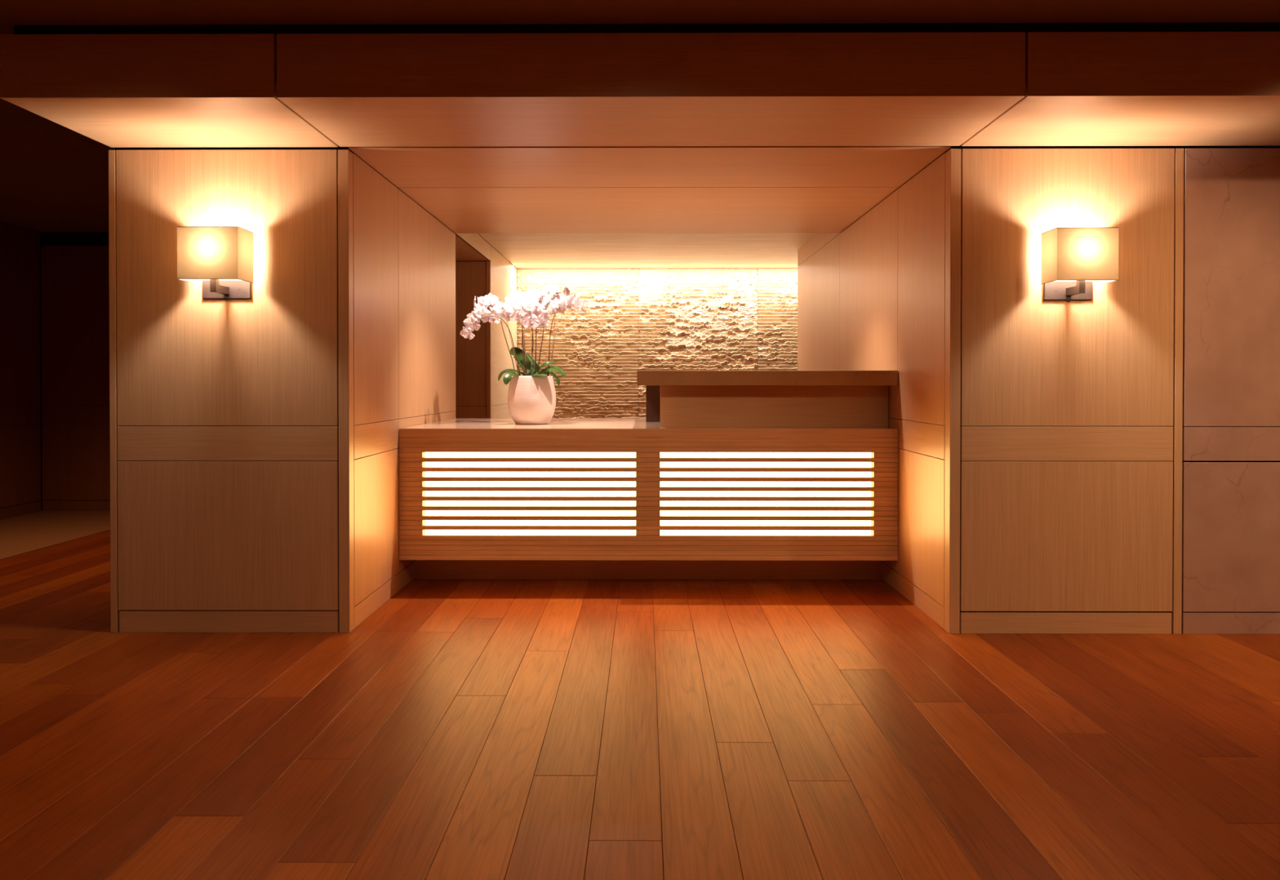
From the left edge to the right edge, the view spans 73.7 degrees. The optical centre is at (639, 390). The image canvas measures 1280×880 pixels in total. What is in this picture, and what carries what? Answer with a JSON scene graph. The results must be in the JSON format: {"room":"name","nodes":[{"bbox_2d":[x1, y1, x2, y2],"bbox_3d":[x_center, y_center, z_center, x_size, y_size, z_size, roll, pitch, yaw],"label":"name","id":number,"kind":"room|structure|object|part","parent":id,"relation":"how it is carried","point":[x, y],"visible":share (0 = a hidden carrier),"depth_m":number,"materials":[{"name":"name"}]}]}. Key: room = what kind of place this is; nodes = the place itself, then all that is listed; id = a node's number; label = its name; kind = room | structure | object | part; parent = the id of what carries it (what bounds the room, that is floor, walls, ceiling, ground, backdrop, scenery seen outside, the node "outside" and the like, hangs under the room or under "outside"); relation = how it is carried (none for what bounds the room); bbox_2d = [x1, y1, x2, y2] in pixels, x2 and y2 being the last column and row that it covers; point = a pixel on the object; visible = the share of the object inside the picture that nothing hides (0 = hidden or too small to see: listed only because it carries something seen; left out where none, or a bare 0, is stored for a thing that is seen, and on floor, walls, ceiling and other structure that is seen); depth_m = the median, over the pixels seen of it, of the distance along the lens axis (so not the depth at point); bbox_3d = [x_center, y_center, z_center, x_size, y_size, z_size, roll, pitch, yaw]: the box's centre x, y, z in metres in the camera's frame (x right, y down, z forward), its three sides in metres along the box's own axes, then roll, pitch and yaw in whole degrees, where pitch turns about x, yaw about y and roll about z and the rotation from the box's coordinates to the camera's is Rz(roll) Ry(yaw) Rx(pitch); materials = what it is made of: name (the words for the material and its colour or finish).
{"room":"reception lobby","nodes":[
{"label":"reception lobby","id":0,"kind":"room"},
{"bbox_2d":[0,24,13,34],"bbox_3d":[-2.372,-1.355,3.526,0.049,0.037,0.663,0,0,0],"label":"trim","id":1,"kind":"structure","parent":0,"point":[4,28],"depth_m":3.19,"materials":[{"name":"brown wood"}]},
{"bbox_2d":[0,222,40,508],"bbox_3d":[-5.367,-0.125,2.027,0.084,2.475,11.200,0,0,0],"label":"wall","id":2,"kind":"structure","parent":0,"point":[20,251],"depth_m":7.29,"materials":[{"name":"brown wood"}]},
{"bbox_2d":[0,501,40,519],"bbox_3d":[-5.335,1.064,1.991,0.018,0.097,11.110,0,0,0],"label":"baseboard","id":3,"kind":"structure","parent":2,"relation":"attached to","point":[33,507],"depth_m":7.29,"materials":[{"name":"brown wood"}]},
{"bbox_3d":[-5.335,-0.592,1.979,0.018,1.531,11.110,0,0,0],"label":"wood panel","id":4,"kind":"part","parent":2,"relation":"part of","materials":[{"name":"brown wood"}]},
{"bbox_3d":[-5.335,0.672,1.988,0.018,0.677,11.110,0,0,0],"label":"wood panel","id":5,"kind":"part","parent":2,"relation":"part of","materials":[{"name":"brown wood"}]},
{"bbox_3d":[-5.335,0.254,1.985,0.018,0.155,11.110,0,0,0],"label":"rail panel","id":6,"kind":"part","parent":2,"relation":"part of","materials":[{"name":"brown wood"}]},
{"bbox_2d":[39,231,110,511],"bbox_3d":[-3.885,-0.167,7.578,2.950,2.475,0.083,0,0,0],"label":"wall","id":7,"kind":"structure","parent":0,"point":[74,266],"depth_m":7.54,"materials":[{"name":"brown wood"}]},
{"bbox_3d":[-3.850,-0.575,7.542,2.880,1.413,0.018,0,0,0],"label":"wood panel","id":8,"kind":"part","parent":7,"relation":"part of","materials":[{"name":"brown wood"}]},
{"bbox_3d":[-3.850,0.212,7.548,2.880,0.155,0.018,0,0,0],"label":"rail panel","id":9,"kind":"part","parent":7,"relation":"part of","materials":[{"name":"brown wood"}]},
{"bbox_3d":[-3.850,0.630,7.551,2.880,0.677,0.018,0,0,0],"label":"wood panel","id":10,"kind":"part","parent":7,"relation":"part of","materials":[{"name":"brown wood"}]},
{"bbox_2d":[42,500,110,511],"bbox_3d":[-3.850,1.022,7.554,2.880,0.097,0.018,0,0,0],"label":"baseboard","id":11,"kind":"structure","parent":7,"relation":"attached to","point":[47,505],"depth_m":7.55,"materials":[{"name":"brown wood"}]},
{"bbox_2d":[108,145,455,632],"bbox_3d":[-1.855,-0.135,4.956,1.088,2.450,2.185,0,0,0],"label":"wall","id":12,"kind":"structure","parent":0,"point":[255,457],"depth_m":3.87,"materials":[{"name":"brown wood"}]},
{"bbox_3d":[-2.390,0.004,3.892,0.030,2.188,0.048,0,0,0],"label":"corner trim","id":13,"kind":"part","parent":12,"relation":"part of","materials":[{"name":"brown wood"}]},
{"bbox_2d":[0,33,337,147],"bbox_3d":[-1.881,-1.218,3.526,1.030,0.238,0.671,0,0,0],"label":"ceiling","id":14,"kind":"structure","parent":12,"relation":"attached to","point":[179,90],"depth_m":3.19,"materials":[{"name":"brown wood"}]},
{"bbox_2d":[177,226,253,300],"bbox_3d":[-1.867,-0.557,3.773,0.265,0.305,0.176,0,0,0],"label":"wall sconce","id":15,"kind":"object","parent":12,"relation":"attached to","point":[213,253],"visible":1,"depth_m":3.69,"materials":[{"name":"beige fabric"}]},
{"bbox_3d":[-1.867,-0.489,3.791,0.027,0.112,0.120,0,0,0],"label":"arm","id":16,"kind":"part","parent":15,"relation":"part of","materials":[{"name":"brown metal"}]},
{"bbox_3d":[-1.867,-0.458,3.857,0.214,0.082,0.010,0,0,0],"label":"plate","id":17,"kind":"part","parent":15,"relation":"part of","materials":[{"name":"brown metal"}]},
{"bbox_3d":[-1.870,-0.465,3.870,0.999,1.249,0.018,0,0,0],"label":"wood panel","id":18,"kind":"part","parent":12,"relation":"part of","materials":[{"name":"brown wood"}]},
{"bbox_3d":[-1.870,0.658,3.879,0.999,0.677,0.018,0,0,0],"label":"wood panel","id":19,"kind":"part","parent":12,"relation":"part of","materials":[{"name":"brown wood"}]},
{"bbox_3d":[-1.870,0.239,3.876,0.999,0.155,0.018,0,0,0],"label":"rail panel","id":20,"kind":"part","parent":12,"relation":"part of","materials":[{"name":"brown wood"}]},
{"bbox_2d":[119,610,338,632],"bbox_3d":[-1.869,1.050,3.882,0.994,0.097,0.017,0,0,0],"label":"baseboard","id":21,"kind":"structure","parent":12,"relation":"attached to","point":[130,621],"depth_m":3.87,"materials":[{"name":"brown wood"}]},
{"bbox_3d":[-1.341,0.004,3.893,0.048,2.188,0.062,0,0,0],"label":"corner trim","id":22,"kind":"part","parent":12,"relation":"part of","materials":[{"name":"brown wood"}]},
{"bbox_3d":[-1.324,-0.469,4.280,0.018,1.251,0.710,0,0,0],"label":"wood panel","id":23,"kind":"part","parent":12,"relation":"part of","materials":[{"name":"brown wood"}]},
{"bbox_3d":[-1.324,0.236,4.286,0.018,0.155,0.710,0,0,0],"label":"rail panel","id":24,"kind":"part","parent":12,"relation":"part of","materials":[{"name":"brown wood"}]},
{"bbox_3d":[-1.324,0.655,4.289,0.018,0.677,0.710,0,0,0],"label":"wood panel","id":25,"kind":"part","parent":12,"relation":"part of","materials":[{"name":"brown wood"}]},
{"bbox_2d":[354,561,413,628],"bbox_3d":[-1.320,1.042,4.996,0.017,0.097,2.118,0,0,0],"label":"baseboard","id":26,"kind":"structure","parent":12,"relation":"attached to","point":[364,609],"depth_m":4.36,"materials":[{"name":"brown wood"}]},
{"bbox_3d":[-1.318,0.647,5.349,0.018,0.677,1.406,0,0,0],"label":"wood panel","id":27,"kind":"part","parent":12,"relation":"part of","materials":[{"name":"brown wood"}]},
{"bbox_3d":[-1.318,0.228,5.346,0.018,0.155,1.406,0,0,0],"label":"rail panel","id":28,"kind":"part","parent":12,"relation":"part of","materials":[{"name":"brown wood"}]},
{"bbox_3d":[-1.318,-0.477,5.341,0.018,1.251,1.406,0,0,0],"label":"wood panel","id":29,"kind":"part","parent":12,"relation":"part of","materials":[{"name":"brown wood"}]},
{"bbox_2d":[454,235,517,417],"bbox_3d":[-1.835,-0.234,8.236,1.083,2.600,1.645,0,0,0],"label":"wall","id":30,"kind":"structure","parent":0,"point":[473,278],"depth_m":7.43,"materials":[{"name":"brown wood"}]},
{"bbox_3d":[-1.850,0.555,7.444,1.022,0.840,0.020,0,0,0],"label":"wood panel","id":31,"kind":"part","parent":30,"relation":"part of","materials":[{"name":"brown wood"}]},
{"bbox_3d":[-1.850,-0.495,7.436,1.022,1.255,0.020,0,0,0],"label":"wood panel","id":32,"kind":"part","parent":30,"relation":"part of","materials":[{"name":"brown wood"}]},
{"bbox_2d":[455,233,491,261],"bbox_3d":[-1.310,-1.191,6.739,0.016,0.136,1.398,0,0,0],"label":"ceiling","id":33,"kind":"structure","parent":30,"relation":"attached to","point":[476,241],"depth_m":6.88,"materials":[{"name":"brown wood"}]},
{"bbox_2d":[0,511,1279,879],"bbox_3d":[-0.566,1.137,1.827,9.650,0.054,14.369,0,0,0],"label":"floor","id":34,"kind":"structure","parent":0,"point":[464,729],"depth_m":2.70,"materials":[{"name":"brown wood"}]},
{"bbox_2d":[399,417,897,579],"bbox_3d":[0.048,0.644,5.337,2.709,0.887,1.405,0,0,0],"label":"reception desk","id":35,"kind":"object","parent":34,"relation":"on","point":[480,498],"visible":0.95,"depth_m":4.64,"materials":[{"name":"brown wood"}]},
{"bbox_2d":[460,284,587,424],"bbox_3d":[-0.694,-0.227,5.157,0.750,0.857,0.308,0,0,0],"label":"potted orchid","id":36,"kind":"object","parent":35,"relation":"on","point":[531,396],"visible":1,"depth_m":5.10,"materials":[{"name":"white plant"}]},
{"bbox_3d":[-1.030,-0.348,5.050,0.086,0.070,0.016,-20,17,28],"label":"flower","id":37,"kind":"part","parent":36,"relation":"part of","materials":[{"name":"white plant"}]},
{"bbox_3d":[-1.009,-0.328,5.039,0.068,0.055,0.013,9,32,-25],"label":"flower","id":38,"kind":"part","parent":36,"relation":"part of","materials":[{"name":"white plant"}]},
{"bbox_3d":[-1.000,-0.409,5.069,0.099,0.081,0.019,0,15,-20],"label":"flower","id":39,"kind":"part","parent":36,"relation":"part of","materials":[{"name":"white plant"}]},
{"bbox_3d":[-0.988,-0.438,5.079,0.090,0.074,0.017,10,12,8],"label":"flower","id":40,"kind":"part","parent":36,"relation":"part of","materials":[{"name":"white plant"}]},
{"bbox_3d":[-0.982,-0.381,5.069,0.072,0.059,0.014,-13,32,-29],"label":"flower","id":41,"kind":"part","parent":36,"relation":"part of","materials":[{"name":"white plant"}]},
{"bbox_3d":[-0.952,-0.503,5.119,0.099,0.081,0.019,-9,2,26],"label":"flower","id":42,"kind":"part","parent":36,"relation":"part of","materials":[{"name":"white plant"}]},
{"bbox_3d":[-0.940,-0.468,5.098,0.099,0.081,0.019,8,10,-16],"label":"flower","id":43,"kind":"part","parent":36,"relation":"part of","materials":[{"name":"white plant"}]},
{"bbox_3d":[-0.942,-0.543,5.150,0.095,0.077,0.018,16,-9,23],"label":"flower","id":44,"kind":"part","parent":36,"relation":"part of","materials":[{"name":"white plant"}]},
{"bbox_3d":[-0.913,-0.440,5.126,0.090,0.074,0.017,-9,38,-14],"label":"flower","id":45,"kind":"part","parent":36,"relation":"part of","materials":[{"name":"white plant"}]},
{"bbox_3d":[-0.905,-0.553,5.160,0.099,0.081,0.019,-5,-9,-10],"label":"flower","id":46,"kind":"part","parent":36,"relation":"part of","materials":[{"name":"white plant"}]},
{"bbox_3d":[-0.867,-0.252,5.078,0.323,0.387,0.025,0,0,-16],"label":"flower stem","id":47,"kind":"part","parent":36,"relation":"part of","materials":[{"name":"green plant"}]},
{"bbox_3d":[-0.880,-0.431,5.135,0.086,0.016,0.070,11,-44,0],"label":"flower","id":48,"kind":"part","parent":36,"relation":"part of","materials":[{"name":"white plant"}]},
{"bbox_3d":[-0.875,-0.517,5.169,0.099,0.081,0.019,0,0,10],"label":"flower","id":49,"kind":"part","parent":36,"relation":"part of","materials":[{"name":"white plant"}]},
{"bbox_3d":[-0.844,-0.501,5.158,0.099,0.081,0.019,-12,8,-13],"label":"flower","id":50,"kind":"part","parent":36,"relation":"part of","materials":[{"name":"white plant"}]},
{"bbox_3d":[-0.873,-0.291,5.172,0.246,0.464,0.008,0,0,-3],"label":"flower stem","id":51,"kind":"part","parent":36,"relation":"part of","materials":[{"name":"green plant"}]},
{"bbox_3d":[-0.814,-0.469,5.147,0.086,0.070,0.016,6,20,-7],"label":"flower","id":52,"kind":"part","parent":36,"relation":"part of","materials":[{"name":"white plant"}]},
{"bbox_3d":[-0.793,-0.458,5.148,0.090,0.074,0.017,-17,11,34],"label":"flower","id":53,"kind":"part","parent":36,"relation":"part of","materials":[{"name":"white plant"}]},
{"bbox_3d":[-0.785,-0.515,5.148,0.099,0.081,0.019,-10,4,11],"label":"flower","id":54,"kind":"part","parent":36,"relation":"part of","materials":[{"name":"white plant"}]},
{"bbox_3d":[-0.774,-0.551,5.159,0.104,0.085,0.020,11,-10,27],"label":"flower","id":55,"kind":"part","parent":36,"relation":"part of","materials":[{"name":"white plant"}]},
{"bbox_3d":[-0.758,-0.483,5.127,0.099,0.081,0.019,-6,12,7],"label":"flower","id":56,"kind":"part","parent":36,"relation":"part of","materials":[{"name":"white plant"}]},
{"bbox_3d":[-0.740,-0.444,5.126,0.090,0.074,0.017,9,28,-20],"label":"flower","id":57,"kind":"part","parent":36,"relation":"part of","materials":[{"name":"white plant"}]},
{"bbox_3d":[-0.733,-0.574,5.170,0.104,0.085,0.020,0,-20,-5],"label":"flower","id":58,"kind":"part","parent":36,"relation":"part of","materials":[{"name":"white plant"}]},
{"bbox_3d":[-0.709,-0.526,5.139,0.099,0.081,0.019,13,-5,-24],"label":"flower","id":59,"kind":"part","parent":36,"relation":"part of","materials":[{"name":"white plant"}]},
{"bbox_3d":[-0.668,-0.312,5.213,0.105,0.503,0.030,0,0,-23],"label":"flower stem","id":60,"kind":"part","parent":36,"relation":"part of","materials":[{"name":"green plant"}]},
{"bbox_3d":[-0.693,-0.560,5.159,0.099,0.081,0.019,-14,-13,13],"label":"flower","id":61,"kind":"part","parent":36,"relation":"part of","materials":[{"name":"white plant"}]},
{"bbox_3d":[-0.732,-0.300,5.151,0.130,0.480,0.019,0,0,26],"label":"flower stem","id":62,"kind":"part","parent":36,"relation":"part of","materials":[{"name":"green plant"}]},
{"bbox_3d":[-0.682,-0.466,5.078,0.095,0.077,0.018,-14,8,33],"label":"flower","id":63,"kind":"part","parent":36,"relation":"part of","materials":[{"name":"white plant"}]},
{"bbox_3d":[-0.669,-0.403,5.066,0.086,0.070,0.016,5,37,22],"label":"flower","id":64,"kind":"part","parent":36,"relation":"part of","materials":[{"name":"white plant"}]},
{"bbox_3d":[-0.657,-0.437,5.066,0.099,0.081,0.019,14,15,-3],"label":"flower","id":65,"kind":"part","parent":36,"relation":"part of","materials":[{"name":"white plant"}]},
{"bbox_3d":[-0.657,-0.505,5.077,0.099,0.081,0.019,6,6,8],"label":"flower","id":66,"kind":"part","parent":36,"relation":"part of","materials":[{"name":"white plant"}]},
{"bbox_3d":[-0.646,-0.402,5.055,0.099,0.081,0.019,-7,31,-6],"label":"flower","id":67,"kind":"part","parent":36,"relation":"part of","materials":[{"name":"white plant"}]},
{"bbox_3d":[-0.655,-0.546,5.138,0.095,0.077,0.018,-10,-2,12],"label":"flower","id":68,"kind":"part","parent":36,"relation":"part of","materials":[{"name":"white plant"}]},
{"bbox_3d":[-0.653,0.057,5.164,0.290,0.290,0.290,0,0,0],"label":"pot","id":69,"kind":"part","parent":36,"relation":"part of","materials":[{"name":"beige ceramic"}]},
{"bbox_3d":[-0.648,-0.286,5.096,0.025,0.453,0.038,0,0,14],"label":"flower stem","id":70,"kind":"part","parent":36,"relation":"part of","materials":[{"name":"green plant"}]},
{"bbox_3d":[-0.648,-0.588,5.190,0.108,0.088,0.020,0,-20,0],"label":"flower","id":71,"kind":"part","parent":36,"relation":"part of","materials":[{"name":"white plant"}]},
{"bbox_3d":[-0.611,-0.266,5.133,0.078,0.412,0.016,0,1,44],"label":"flower stem","id":72,"kind":"part","parent":36,"relation":"part of","materials":[{"name":"green plant"}]},
{"bbox_3d":[-0.610,-0.494,5.108,0.099,0.081,0.019,0,1,-35],"label":"flower","id":73,"kind":"part","parent":36,"relation":"part of","materials":[{"name":"white plant"}]},
{"bbox_3d":[-0.611,-0.555,5.198,0.108,0.088,0.020,16,-10,-18],"label":"flower","id":74,"kind":"part","parent":36,"relation":"part of","materials":[{"name":"white plant"}]},
{"bbox_3d":[-0.594,-0.457,5.096,0.095,0.077,0.018,-15,17,-16],"label":"flower","id":75,"kind":"part","parent":36,"relation":"part of","materials":[{"name":"white plant"}]},
{"bbox_3d":[-0.582,-0.404,5.105,0.090,0.074,0.017,-5,37,-11],"label":"flower","id":76,"kind":"part","parent":36,"relation":"part of","materials":[{"name":"white plant"}]},
{"bbox_3d":[-0.574,-0.434,5.108,0.090,0.074,0.017,13,7,-42],"label":"flower","id":77,"kind":"part","parent":36,"relation":"part of","materials":[{"name":"white plant"}]},
{"bbox_3d":[-0.553,-0.612,5.198,0.104,0.085,0.020,10,-12,18],"label":"flower","id":78,"kind":"part","parent":36,"relation":"part of","materials":[{"name":"white plant"}]},
{"bbox_3d":[-0.544,-0.333,5.199,0.168,0.546,0.017,0,0,-12],"label":"flower stem","id":79,"kind":"part","parent":36,"relation":"part of","materials":[{"name":"green plant"}]},
{"bbox_3d":[-0.535,-0.497,5.197,0.086,0.070,0.016,-13,12,43],"label":"flower","id":80,"kind":"part","parent":36,"relation":"part of","materials":[{"name":"white plant"}]},
{"bbox_3d":[-0.527,-0.621,5.208,0.090,0.074,0.017,-10,-16,-23],"label":"flower","id":81,"kind":"part","parent":36,"relation":"part of","materials":[{"name":"white plant"}]},
{"bbox_3d":[-0.519,-0.537,5.196,0.095,0.077,0.018,9,9,24],"label":"flower","id":82,"kind":"part","parent":36,"relation":"part of","materials":[{"name":"white plant"}]},
{"bbox_3d":[-0.492,-0.506,5.195,0.090,0.074,0.017,5,20,-6],"label":"flower","id":83,"kind":"part","parent":36,"relation":"part of","materials":[{"name":"white plant"}]},
{"bbox_3d":[-0.489,-0.565,5.207,0.095,0.077,0.018,-12,-2,-10],"label":"flower","id":84,"kind":"part","parent":36,"relation":"part of","materials":[{"name":"white plant"}]},
{"bbox_3d":[-0.453,-0.536,5.186,0.099,0.081,0.019,-6,6,-9],"label":"flower","id":85,"kind":"part","parent":36,"relation":"part of","materials":[{"name":"white plant"}]},
{"bbox_3d":[-0.446,-0.294,5.197,0.244,0.469,0.014,0,0,-4],"label":"flower stem","id":86,"kind":"part","parent":36,"relation":"part of","materials":[{"name":"green plant"}]},
{"bbox_3d":[-0.451,-0.608,5.207,0.015,0.066,0.081,0,0,25],"label":"flower","id":87,"kind":"part","parent":36,"relation":"part of","materials":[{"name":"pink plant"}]},
{"bbox_3d":[-0.407,-0.550,5.187,0.104,0.085,0.020,13,-4,-19],"label":"flower","id":88,"kind":"part","parent":36,"relation":"part of","materials":[{"name":"white plant"}]},
{"bbox_3d":[-0.377,-0.534,5.185,0.090,0.074,0.017,-12,11,-28],"label":"flower","id":89,"kind":"part","parent":36,"relation":"part of","materials":[{"name":"white plant"}]},
{"bbox_3d":[-0.354,-0.507,5.186,0.014,0.059,0.072,26,17,37],"label":"flower","id":90,"kind":"part","parent":36,"relation":"part of","materials":[{"name":"white plant"}]},
{"bbox_3d":[-0.603,0.560,4.694,1.161,0.465,0.008,0,0,0],"label":"light panel","id":91,"kind":"part","parent":35,"relation":"part of","materials":[{"name":"white plastic"}]},
{"bbox_2d":[399,428,897,437],"bbox_3d":[0.048,0.225,5.334,2.709,0.047,1.405,0,0,0],"label":"countertop","id":92,"kind":"structure","parent":35,"relation":"on","point":[403,433],"depth_m":4.63,"materials":[{"name":"brown wood"}]},
{"bbox_3d":[0.689,0.560,4.687,1.158,0.465,0.008,0,0,0],"label":"light panel","id":93,"kind":"part","parent":35,"relation":"part of","materials":[{"name":"white plastic"}]},
{"bbox_2d":[636,370,897,426],"bbox_3d":[0.694,0.044,5.122,1.414,0.315,0.990,0,0,0],"label":"countertop","id":94,"kind":"structure","parent":35,"relation":"on","point":[673,398],"depth_m":4.81,"materials":[{"name":"brown wood"}]},
{"bbox_3d":[0.756,0.087,4.822,1.284,0.234,0.030,0,0,0],"label":"riser panel","id":95,"kind":"part","parent":94,"relation":"part of","materials":[{"name":"brown wood"}]},
{"bbox_2d":[0,0,1279,231],"bbox_3d":[-0.539,-1.387,1.992,9.700,0.050,11.200,0,0,0],"label":"ceiling","id":96,"kind":"structure","parent":0,"point":[54,177],"depth_m":3.13,"materials":[{"name":"brown wood"}]},
{"bbox_2d":[13,22,1279,35],"bbox_3d":[0.934,-1.353,3.235,6.566,0.037,0.100,0,0,0],"label":"trim","id":97,"kind":"structure","parent":96,"relation":"attached to","point":[1258,26],"depth_m":3.19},
{"bbox_2d":[348,146,951,261],"bbox_3d":[-0.486,-1.180,5.645,3.808,0.139,3.577,0,0,0],"label":"ceiling","id":98,"kind":"structure","parent":0,"point":[493,189],"depth_m":4.59,"materials":[{"name":"brown wood"}]},
{"bbox_2d":[478,232,816,268],"bbox_3d":[0.971,-1.284,7.471,4.537,0.030,2.890,0,0,0],"label":"cove","id":99,"kind":"object","parent":98,"relation":"in","point":[694,250],"visible":0.43,"depth_m":7.72,"materials":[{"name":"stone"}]},
{"bbox_2d":[275,33,1026,83],"bbox_3d":[0.918,-1.248,3.526,6.600,0.178,0.670,0,0,0],"label":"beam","id":100,"kind":"structure","parent":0,"point":[1025,33],"depth_m":3.19,"materials":[{"name":"brown wood"}]},
{"bbox_2d":[516,268,797,417],"bbox_3d":[0.954,-0.240,9.008,4.587,2.600,0.170,0,0,0],"label":"wall","id":101,"kind":"structure","parent":0,"point":[636,319],"depth_m":8.95,"materials":[{"name":"stone"}]},
{"bbox_3d":[-0.653,-0.803,8.950,1.272,1.191,0.045,0,0,0],"label":"stone panel","id":102,"kind":"part","parent":101,"relation":"part of","materials":[{"name":"beige stone"}]},
{"bbox_3d":[-0.653,0.227,8.958,1.272,0.865,0.045,0,0,0],"label":"stone panel","id":103,"kind":"part","parent":101,"relation":"part of","materials":[{"name":"beige stone"}]},
{"bbox_3d":[0.609,0.227,8.952,1.245,0.865,0.045,0,0,0],"label":"stone panel","id":104,"kind":"part","parent":101,"relation":"part of","materials":[{"name":"beige stone"}]},
{"bbox_3d":[0.609,-0.803,8.944,1.245,1.191,0.045,0,0,0],"label":"stone panel","id":105,"kind":"part","parent":101,"relation":"part of","materials":[{"name":"beige stone"}]},
{"bbox_3d":[1.865,-0.803,8.937,1.261,1.191,0.045,0,0,0],"label":"stone panel","id":106,"kind":"part","parent":101,"relation":"part of","materials":[{"name":"beige stone"}]},
{"bbox_2d":[797,145,1279,634],"bbox_3d":[2.819,-0.086,5.756,2.822,2.340,3.837,0,0,0],"label":"wall","id":107,"kind":"structure","parent":0,"point":[1117,450],"depth_m":3.85,"materials":[{"name":"brown wood"}]},
{"bbox_2d":[276,31,1025,146],"bbox_3d":[0.039,-1.218,3.513,2.793,0.238,0.665,0,0,0],"label":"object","id":108,"kind":"structure","parent":107,"relation":"attached to","point":[935,88],"depth_m":3.19,"materials":[{"name":"brown wood"}]},
{"bbox_3d":[1.423,-0.489,6.855,0.018,1.251,1.649,0,0,0],"label":"wood panel","id":109,"kind":"part","parent":107,"relation":"part of","materials":[{"name":"brown wood"}]},
{"bbox_3d":[1.423,-1.190,6.850,0.018,0.148,1.648,0,0,0],"label":"wood panel","id":110,"kind":"part","parent":107,"relation":"part of","materials":[{"name":"brown wood"}]},
{"bbox_3d":[1.415,-0.477,5.337,0.018,1.251,1.382,0,0,0],"label":"wood panel","id":111,"kind":"part","parent":107,"relation":"part of","materials":[{"name":"brown wood"}]},
{"bbox_3d":[1.415,0.647,5.345,0.018,0.677,1.382,0,0,0],"label":"wood panel","id":112,"kind":"part","parent":107,"relation":"part of","materials":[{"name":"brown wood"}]},
{"bbox_3d":[1.415,0.228,5.342,0.018,0.155,1.382,0,0,0],"label":"rail panel","id":113,"kind":"part","parent":107,"relation":"part of","materials":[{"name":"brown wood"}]},
{"bbox_2d":[882,561,944,629],"bbox_3d":[1.418,1.035,5.810,0.017,0.097,3.762,0,0,0],"label":"baseboard","id":114,"kind":"structure","parent":107,"relation":"attached to","point":[931,607],"depth_m":4.34,"materials":[{"name":"brown wood"}]},
{"bbox_3d":[1.409,0.655,4.288,0.018,0.677,0.726,0,0,0],"label":"wood panel","id":115,"kind":"part","parent":107,"relation":"part of","materials":[{"name":"brown wood"}]},
{"bbox_3d":[1.409,0.236,4.285,0.018,0.155,0.726,0,0,0],"label":"rail panel","id":116,"kind":"part","parent":107,"relation":"part of","materials":[{"name":"brown wood"}]},
{"bbox_3d":[1.409,-0.469,4.280,0.018,1.251,0.726,0,0,0],"label":"wood panel","id":117,"kind":"part","parent":107,"relation":"part of","materials":[{"name":"brown wood"}]},
{"bbox_3d":[1.422,0.004,3.882,0.047,2.188,0.068,0,0,0],"label":"corner trim","id":118,"kind":"part","parent":107,"relation":"part of","materials":[{"name":"brown wood"}]},
{"bbox_2d":[960,612,1171,634],"bbox_3d":[1.926,1.051,3.862,0.949,0.095,0.017,0,0,0],"label":"baseboard","id":119,"kind":"structure","parent":107,"relation":"attached to","point":[1095,623],"depth_m":3.85,"materials":[{"name":"brown wood"}]},
{"bbox_3d":[1.927,0.658,3.859,0.951,0.677,0.018,0,0,0],"label":"wood panel","id":120,"kind":"part","parent":107,"relation":"part of","materials":[{"name":"brown wood"}]},
{"bbox_3d":[1.927,0.240,3.856,0.951,0.155,0.018,0,0,0],"label":"rail panel","id":121,"kind":"part","parent":107,"relation":"part of","materials":[{"name":"brown wood"}]},
{"bbox_3d":[1.927,-0.465,3.851,0.951,1.249,0.018,0,0,0],"label":"wood panel","id":122,"kind":"part","parent":107,"relation":"part of","materials":[{"name":"brown wood"}]},
{"bbox_2d":[1040,226,1119,302],"bbox_3d":[1.924,-0.550,3.753,0.265,0.305,0.176,0,0,0],"label":"wall sconce","id":123,"kind":"object","parent":107,"relation":"attached to","point":[1079,255],"visible":1,"depth_m":3.67,"materials":[{"name":"beige fabric"}]},
{"bbox_3d":[1.925,-0.450,3.837,0.214,0.082,0.010,0,0,0],"label":"plate","id":124,"kind":"part","parent":123,"relation":"part of","materials":[{"name":"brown metal"}]},
{"bbox_3d":[1.924,-0.481,3.772,0.027,0.112,0.120,0,0,0],"label":"arm","id":125,"kind":"part","parent":123,"relation":"part of","materials":[{"name":"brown metal"}]},
{"bbox_2d":[960,31,1279,146],"bbox_3d":[2.832,-1.218,3.502,2.774,0.238,0.671,0,0,0],"label":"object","id":126,"kind":"structure","parent":107,"relation":"attached to","point":[1082,88],"depth_m":3.17,"materials":[{"name":"brown wood"}]},
{"bbox_3d":[2.426,0.005,3.852,0.036,2.188,0.018,0,0,0],"label":"corner trim","id":127,"kind":"part","parent":107,"relation":"part of","materials":[{"name":"brown wood"}]},
{"bbox_2d":[1181,612,1279,634],"bbox_3d":[3.336,1.051,3.854,1.769,0.096,0.019,0,0,0],"label":"baseboard","id":128,"kind":"structure","parent":107,"relation":"attached to","point":[1192,623],"depth_m":3.85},
{"bbox_3d":[3.336,0.660,3.851,1.769,0.675,0.020,0,0,0],"label":"marble panel","id":129,"kind":"part","parent":107,"relation":"part of","materials":[{"name":"beige stone"}]},
{"bbox_3d":[3.336,0.240,3.848,1.769,0.152,0.020,0,0,0],"label":"marble rail","id":130,"kind":"part","parent":107,"relation":"part of","materials":[{"name":"beige stone"}]},
{"bbox_3d":[3.336,-0.464,3.842,1.769,1.250,0.020,0,0,0],"label":"marble panel","id":131,"kind":"part","parent":107,"relation":"part of","materials":[{"name":"beige stone"}]}
]}

